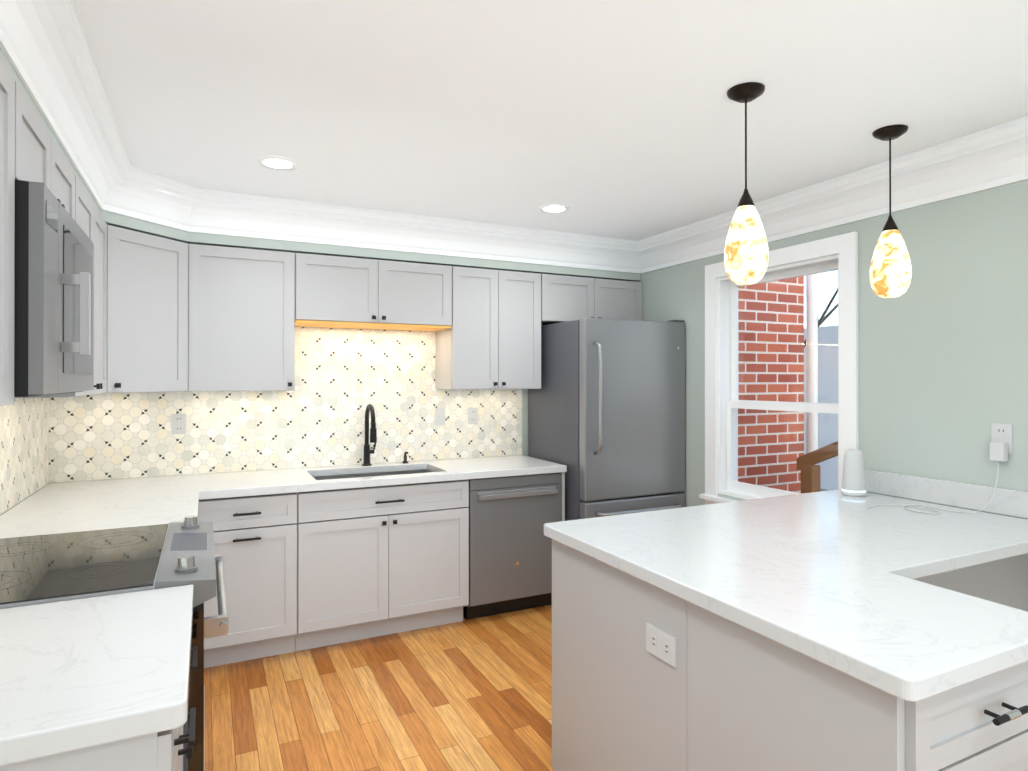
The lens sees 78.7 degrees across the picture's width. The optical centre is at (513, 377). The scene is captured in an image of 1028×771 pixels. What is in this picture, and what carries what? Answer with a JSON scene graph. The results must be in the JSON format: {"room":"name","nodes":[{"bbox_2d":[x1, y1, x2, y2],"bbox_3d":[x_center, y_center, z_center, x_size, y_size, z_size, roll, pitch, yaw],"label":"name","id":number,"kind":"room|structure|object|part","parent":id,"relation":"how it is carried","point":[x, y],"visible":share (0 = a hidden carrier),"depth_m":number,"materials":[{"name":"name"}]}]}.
{"room":"kitchen","nodes":[
{"label":"kitchen","id":0,"kind":"room"},
{"bbox_2d":[0,484,46,515],"bbox_3d":[-1.393,0.234,0.972,0.150,2.440,5.100,0,0,-26],"label":"wall","id":1,"kind":"structure","parent":0,"point":[21,501],"depth_m":2.79,"materials":[{"name":"beige tile"}]},
{"bbox_2d":[0,56,14,405],"bbox_3d":[-1.126,-0.326,1.014,0.362,0.780,0.918,0,0,-26],"label":"upper cabinet","id":2,"kind":"object","parent":1,"relation":"attached to","point":[7,184],"visible":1,"depth_m":1.44,"materials":[{"name":"grey paint"}]},
{"bbox_2d":[0,398,51,514],"bbox_3d":[-1.819,0.308,2.015,0.008,0.478,2.849,0,0,-26],"label":"tile backsplash","id":3,"kind":"structure","parent":1,"relation":"attached to","point":[25,424],"depth_m":2.84,"materials":[{"name":"tile"}]},
{"bbox_2d":[15,81,74,219],"bbox_3d":[-1.500,-0.596,1.774,0.362,0.236,0.766,0,0,-26],"label":"upper cabinet","id":4,"kind":"object","parent":1,"relation":"attached to","point":[39,157],"visible":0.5,"depth_m":1.72,"materials":[{"name":"grey paint"}]},
{"bbox_2d":[14,180,93,396],"bbox_3d":[-1.457,-0.214,1.794,0.455,0.520,0.764,0,0,-26],"label":"microwave","id":5,"kind":"object","parent":4,"relation":"attached to","point":[54,307],"visible":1,"depth_m":1.59,"materials":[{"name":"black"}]},
{"bbox_2d":[14,175,106,397],"bbox_3d":[-1.844,-0.322,2.473,0.362,0.780,0.786,0,0,-26],"label":"upper cabinet","id":6,"kind":"object","parent":1,"relation":"attached to","point":[90,221],"visible":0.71,"depth_m":2.66,"materials":[{"name":"grey paint"}]},
{"bbox_2d":[48,325,542,483],"bbox_3d":[-0.857,0.243,4.161,3.930,2.440,0.150,0,0,-26],"label":"wall","id":7,"kind":"structure","parent":0,"point":[524,422],"depth_m":4.54,"materials":[{"name":"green paint"}]},
{"bbox_2d":[106,225,187,392],"bbox_3d":[-2.017,-0.320,3.162,0.660,0.780,0.617,0,0,-26],"label":"upper cabinet","id":8,"kind":"object","parent":7,"relation":"attached to","point":[147,312],"visible":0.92,"depth_m":3.08,"materials":[{"name":"grey paint"}]},
{"bbox_2d":[188,244,294,390],"bbox_3d":[-1.539,-0.319,3.545,0.536,0.780,0.352,0,0,-26],"label":"upper cabinet","id":9,"kind":"object","parent":7,"relation":"attached to","point":[241,319],"visible":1,"depth_m":3.41,"materials":[{"name":"grey paint"}]},
{"bbox_2d":[52,327,521,482],"bbox_3d":[-1.183,0.119,3.913,2.763,0.865,0.008,0,0,-26],"label":"tile backsplash","id":10,"kind":"structure","parent":7,"relation":"attached to","point":[344,377],"depth_m":3.87,"materials":[{"name":"tile"}]},
{"bbox_2d":[172,414,185,434],"bbox_3d":[-1.899,0.261,3.550,0.072,0.116,0.008,0,0,-26],"label":"electrical outlet","id":11,"kind":"object","parent":10,"relation":"attached to","point":[178,423],"visible":1,"depth_m":3.55,"materials":[{"name":"grey plastic"}]},
{"bbox_2d":[435,408,444,425],"bbox_3d":[-0.498,0.263,4.236,0.072,0.116,0.014,0,0,-26],"label":"outlet","id":12,"kind":"object","parent":10,"relation":"attached to","point":[439,416],"visible":1,"depth_m":4.23,"materials":[{"name":"grey plastic"}]},
{"bbox_2d":[468,407,477,424],"bbox_3d":[-0.284,0.263,4.345,0.072,0.116,0.008,0,0,-26],"label":"electrical outlet","id":13,"kind":"object","parent":10,"relation":"attached to","point":[472,415],"visible":1,"depth_m":4.34,"materials":[{"name":"grey plastic"}]},
{"bbox_2d":[295,253,451,330],"bbox_3d":[-0.876,-0.512,3.872,0.938,0.392,0.352,0,0,-26],"label":"upper cabinet","id":14,"kind":"object","parent":7,"relation":"attached to","point":[340,289],"depth_m":3.73,"materials":[{"name":"grey paint"}]},
{"bbox_2d":[435,266,540,388],"bbox_3d":[-0.167,-0.317,4.221,0.640,0.780,0.352,0,0,-26],"label":"upper cabinet","id":15,"kind":"object","parent":7,"relation":"attached to","point":[490,338],"visible":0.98,"depth_m":4.08,"materials":[{"name":"grey paint"}]},
{"bbox_2d":[541,274,641,324],"bbox_3d":[0.501,-0.546,4.551,0.845,0.320,0.352,0,0,-26],"label":"upper cabinet","id":16,"kind":"object","parent":7,"relation":"attached to","point":[567,298],"visible":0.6,"depth_m":4.39,"materials":[{"name":"grey paint"}]},
{"bbox_2d":[204,604,553,770],"bbox_3d":[0.303,1.506,1.803,3.930,0.100,5.400,0,0,-26],"label":"floor","id":17,"kind":"structure","parent":0,"point":[475,694],"depth_m":2.81,"materials":[{"name":"brown wood"}]},
{"bbox_2d":[0,645,197,770],"bbox_3d":[-1.018,1.021,1.204,0.726,0.868,0.666,0,0,-26],"label":"base cabinet","id":18,"kind":"object","parent":17,"relation":"on","point":[162,751],"visible":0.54,"depth_m":1.03,"materials":[{"name":"grey paint"}]},
{"bbox_2d":[0,585,193,765],"bbox_3d":[-1.017,0.566,1.200,0.708,0.042,0.679,0,0,-26],"label":"countertop","id":19,"kind":"structure","parent":18,"relation":"on","point":[76,674],"depth_m":1.17,"materials":[{"name":"stone"}]},
{"bbox_2d":[0,515,228,770],"bbox_3d":[-1.297,0.977,1.869,0.793,0.960,0.764,0,0,-26],"label":"range","id":20,"kind":"object","parent":17,"relation":"on","point":[43,569],"visible":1,"depth_m":1.76,"materials":[{"name":"grey metal"}]},
{"bbox_2d":[198,492,296,667],"bbox_3d":[-1.472,1.027,3.412,0.486,0.868,0.644,0,0,-26],"label":"base cabinet","id":21,"kind":"object","parent":17,"relation":"on","point":[255,541],"visible":0.75,"depth_m":3.18,"materials":[{"name":"grey paint"}]},
{"bbox_2d":[0,487,203,538],"bbox_3d":[-1.671,0.569,2.534,0.712,0.042,0.750,0,0,-26],"label":"countertop","id":22,"kind":"structure","parent":21,"relation":"on","point":[64,507],"depth_m":2.55,"materials":[{"name":"stone"}]},
{"bbox_2d":[295,469,468,650],"bbox_3d":[-0.822,1.028,3.732,0.960,0.866,0.644,0,0,-26],"label":"base cabinet","id":23,"kind":"object","parent":17,"relation":"on","point":[376,561],"visible":0.92,"depth_m":3.46,"materials":[{"name":"grey paint"}]},
{"bbox_2d":[26,455,566,498],"bbox_3d":[-1.051,0.572,3.620,2.784,0.042,0.629,0,0,-26],"label":"countertop","id":24,"kind":"structure","parent":23,"relation":"on","point":[278,481],"depth_m":3.47,"materials":[{"name":"stone"}]},
{"bbox_2d":[362,404,376,465],"bbox_3d":[-0.881,0.356,3.893,0.092,0.391,0.222,0,0,-26],"label":"faucet","id":25,"kind":"object","parent":24,"relation":"on","point":[373,436],"visible":1,"depth_m":3.94,"materials":[{"name":"black metal"}]},
{"bbox_2d":[314,470,431,479],"bbox_3d":[-0.815,0.700,3.724,0.762,0.210,0.412,0,0,-26],"label":"sink","id":26,"kind":"object","parent":24,"relation":"in","point":[371,474],"visible":0.04,"depth_m":3.91,"materials":[{"name":"silver metal"}]},
{"bbox_2d":[402,452,407,462],"bbox_3d":[-0.699,0.513,4.054,0.040,0.076,0.070,0,0,-26],"label":"soap dispenser","id":27,"kind":"object","parent":24,"relation":"on","point":[405,458],"visible":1,"depth_m":4.06,"materials":[{"name":"black metal"}]},
{"bbox_2d":[463,473,560,619],"bbox_3d":[-0.100,1.033,4.074,0.622,0.860,0.612,0,0,-26],"label":"dishwasher","id":28,"kind":"object","parent":17,"relation":"on","point":[510,556],"visible":0.79,"depth_m":3.81,"materials":[{"name":"grey metal"}]},
{"bbox_2d":[560,472,564,520],"bbox_3d":[0.179,1.029,4.245,0.018,0.868,0.608,0,0,-26],"label":"cabinet end panel","id":29,"kind":"object","parent":17,"relation":"on","point":[562,483],"depth_m":3.98,"materials":[{"name":"grey paint"}]},
{"bbox_2d":[528,317,684,520],"bbox_3d":[0.640,0.540,4.311,0.799,1.847,0.823,0,0,-26],"label":"fridge","id":30,"kind":"object","parent":17,"relation":"on","point":[606,413],"visible":0.73,"depth_m":4.00,"materials":[{"name":"grey metal"}]},
{"bbox_3d":[0.775,0.517,4.037,0.795,1.780,0.075,0,0,-26],"label":"door","id":31,"kind":"part","parent":30,"relation":"part of","materials":[{"name":"silver metal"}]},
{"bbox_3d":[0.814,0.232,4.019,0.725,1.232,0.143,0,0,-26],"label":"handle","id":32,"kind":"part","parent":30,"relation":"part of","materials":[{"name":"silver metal"}]},
{"bbox_2d":[552,539,1027,770],"bbox_3d":[1.214,1.023,2.111,1.718,0.868,1.364,0,0,-26],"label":"base cabinet","id":33,"kind":"object","parent":17,"relation":"on","point":[724,694],"visible":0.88,"depth_m":1.61,"materials":[{"name":"grey paint"}]},
{"bbox_2d":[646,623,675,666],"bbox_3d":[0.415,0.756,1.777,0.008,0.078,0.125,0,0,-26],"label":"outlet","id":34,"kind":"object","parent":33,"relation":"attached to","point":[660,644],"visible":1,"depth_m":1.77,"materials":[{"name":"white plastic"}]},
{"bbox_2d":[544,489,1027,701],"bbox_3d":[1.182,0.568,2.122,1.728,0.041,1.380,0,0,-26],"label":"countertop","id":35,"kind":"structure","parent":33,"relation":"on","point":[826,577],"depth_m":1.79,"materials":[{"name":"stone"}]},
{"bbox_2d":[841,449,866,496],"bbox_3d":[1.597,0.442,2.945,0.108,0.213,0.108,0,0,-26],"label":"speaker","id":36,"kind":"object","parent":35,"relation":"on","point":[853,481],"visible":1,"depth_m":2.91},
{"bbox_2d":[867,461,998,513],"bbox_3d":[1.706,0.440,2.578,0.373,0.214,0.329,0,0,-26],"label":"cord","id":37,"kind":"object","parent":35,"relation":"on","point":[904,506],"visible":0.92,"depth_m":2.56,"materials":[{"name":"grey plastic"}]},
{"bbox_2d":[74,0,1027,240],"bbox_3d":[0.303,-1.034,1.810,3.930,0.100,5.400,0,0,-26],"label":"ceiling","id":38,"kind":"structure","parent":0,"point":[621,119],"depth_m":2.18,"materials":[{"name":"white paint"}]},
{"bbox_2d":[257,156,297,170],"bbox_3d":[-1.077,-0.977,2.858,0.176,0.006,0.176,0,0,-26],"label":"recessed light","id":39,"kind":"object","parent":38,"relation":"in","point":[277,163],"visible":0.94,"depth_m":2.85,"materials":[{"name":"white plastic"}]},
{"bbox_2d":[0,48,640,281],"bbox_3d":[-0.141,-0.853,2.711,3.628,0.255,3.089,0,0,-26],"label":"soffit","id":40,"kind":"structure","parent":38,"relation":"attached to","point":[129,223],"depth_m":3.61,"materials":[{"name":"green paint"}]},
{"bbox_2d":[539,204,569,213],"bbox_3d":[0.233,-0.975,3.615,0.176,0.006,0.176,0,0,-26],"label":"recessed light","id":41,"kind":"object","parent":38,"relation":"in","point":[555,208],"visible":0.96,"depth_m":3.60,"materials":[{"name":"white plastic"}]},
{"bbox_2d":[724,82,768,284],"bbox_3d":[0.792,-0.650,2.139,0.144,0.664,0.144,0,0,-26],"label":"pendant light","id":42,"kind":"object","parent":38,"relation":"hanging from","point":[746,255],"visible":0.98,"depth_m":2.10,"materials":[{"name":"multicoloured glass"}]},
{"bbox_2d":[870,124,911,297],"bbox_3d":[1.492,-0.649,2.484,0.144,0.664,0.144,0,0,-26],"label":"pendant light","id":43,"kind":"object","parent":38,"relation":"hanging from","point":[890,271],"visible":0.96,"depth_m":2.44,"materials":[{"name":"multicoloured glass"}]},
{"bbox_2d":[637,179,1027,518],"bbox_3d":[1.998,0.239,2.642,0.150,2.440,5.100,0,0,-26],"label":"wall","id":44,"kind":"structure","parent":0,"point":[942,362],"depth_m":2.76,"materials":[{"name":"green paint"}]},
{"bbox_2d":[0,0,1027,273],"bbox_3d":[0.369,-0.881,1.675,3.630,0.204,4.800,0,0,-26],"label":"crown molding","id":45,"kind":"structure","parent":44,"relation":"attached to","point":[44,46],"depth_m":3.08,"materials":[{"name":"white wood"}]},
{"bbox_2d":[699,231,858,504],"bbox_3d":[1.513,0.066,3.571,0.200,1.570,1.075,0,0,-26],"label":"window","id":46,"kind":"structure","parent":44,"relation":"in","point":[842,250],"depth_m":3.66,"materials":[{"name":"white wood"}]},
{"bbox_3d":[1.542,0.046,3.585,0.065,1.310,0.813,0,0,-26],"label":"window sash","id":47,"kind":"part","parent":46,"relation":"part of","materials":[{"name":"white wood"}]},
{"bbox_2d":[865,469,1027,518],"bbox_3d":[1.872,0.496,2.701,0.020,0.104,0.950,0,0,-26],"label":"backsplash","id":48,"kind":"structure","parent":44,"relation":"attached to","point":[1010,502],"depth_m":2.68,"materials":[{"name":"stone"}]},
{"bbox_2d":[990,423,1012,461],"bbox_3d":[1.950,0.259,2.518,0.044,0.148,0.072,0,0,-26],"label":"outlet","id":49,"kind":"object","parent":44,"relation":"attached to","point":[1001,432],"depth_m":2.51,"materials":[{"name":"grey plastic"}]},
{"bbox_3d":[1.947,0.296,2.516,0.036,0.075,0.050,0,0,-26],"label":"electrical outlet with charger","id":50,"kind":"part","parent":49,"relation":"part of","materials":[{"name":"white plastic"}]},
{"label":"outside","id":51,"kind":"structure","parent":0,"visible":0},
{"bbox_3d":[7.841,2.020,6.629,13.840,0.100,15.100,0,0,-26],"label":"ground","id":52,"kind":"structure","parent":51,"visible":0},
{"bbox_2d":[738,276,803,492],"bbox_3d":[1.653,0.514,4.745,1.050,2.900,0.420,0,0,-26],"label":"brick","id":53,"kind":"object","parent":52,"relation":"on","point":[767,440],"depth_m":4.64,"materials":[{"name":"red brick"}]},
{"bbox_2d":[806,273,817,464],"bbox_3d":[2.270,0.515,4.770,0.076,2.900,0.080,0,0,-26],"label":"downspout","id":54,"kind":"object","parent":53,"relation":"attached to","point":[811,384],"depth_m":4.74,"materials":[{"name":"white"}]},
{"bbox_2d":[797,441,837,493],"bbox_3d":[2.304,1.002,3.988,0.090,1.920,1.150,0,0,-26],"label":"deck railing","id":55,"kind":"object","parent":52,"relation":"on","point":[817,454],"depth_m":4.38,"materials":[{"name":"brown wood"}]},
{"bbox_2d":[804,325,837,489],"bbox_3d":[7.097,0.530,10.224,2.000,2.900,6.000,0,0,-26],"label":"neighbouring house","id":56,"kind":"structure","parent":52,"relation":"on","point":[824,380],"depth_m":11.10,"materials":[{"name":"grey"}]},
{"bbox_2d":[804,285,837,347],"bbox_3d":[3.836,-0.414,8.465,2.146,4.778,3.434,0,0,-26],"label":"tree","id":57,"kind":"object","parent":52,"relation":"on","point":[823,318],"depth_m":7.64,"materials":[{"name":"brown plant"}]}
]}

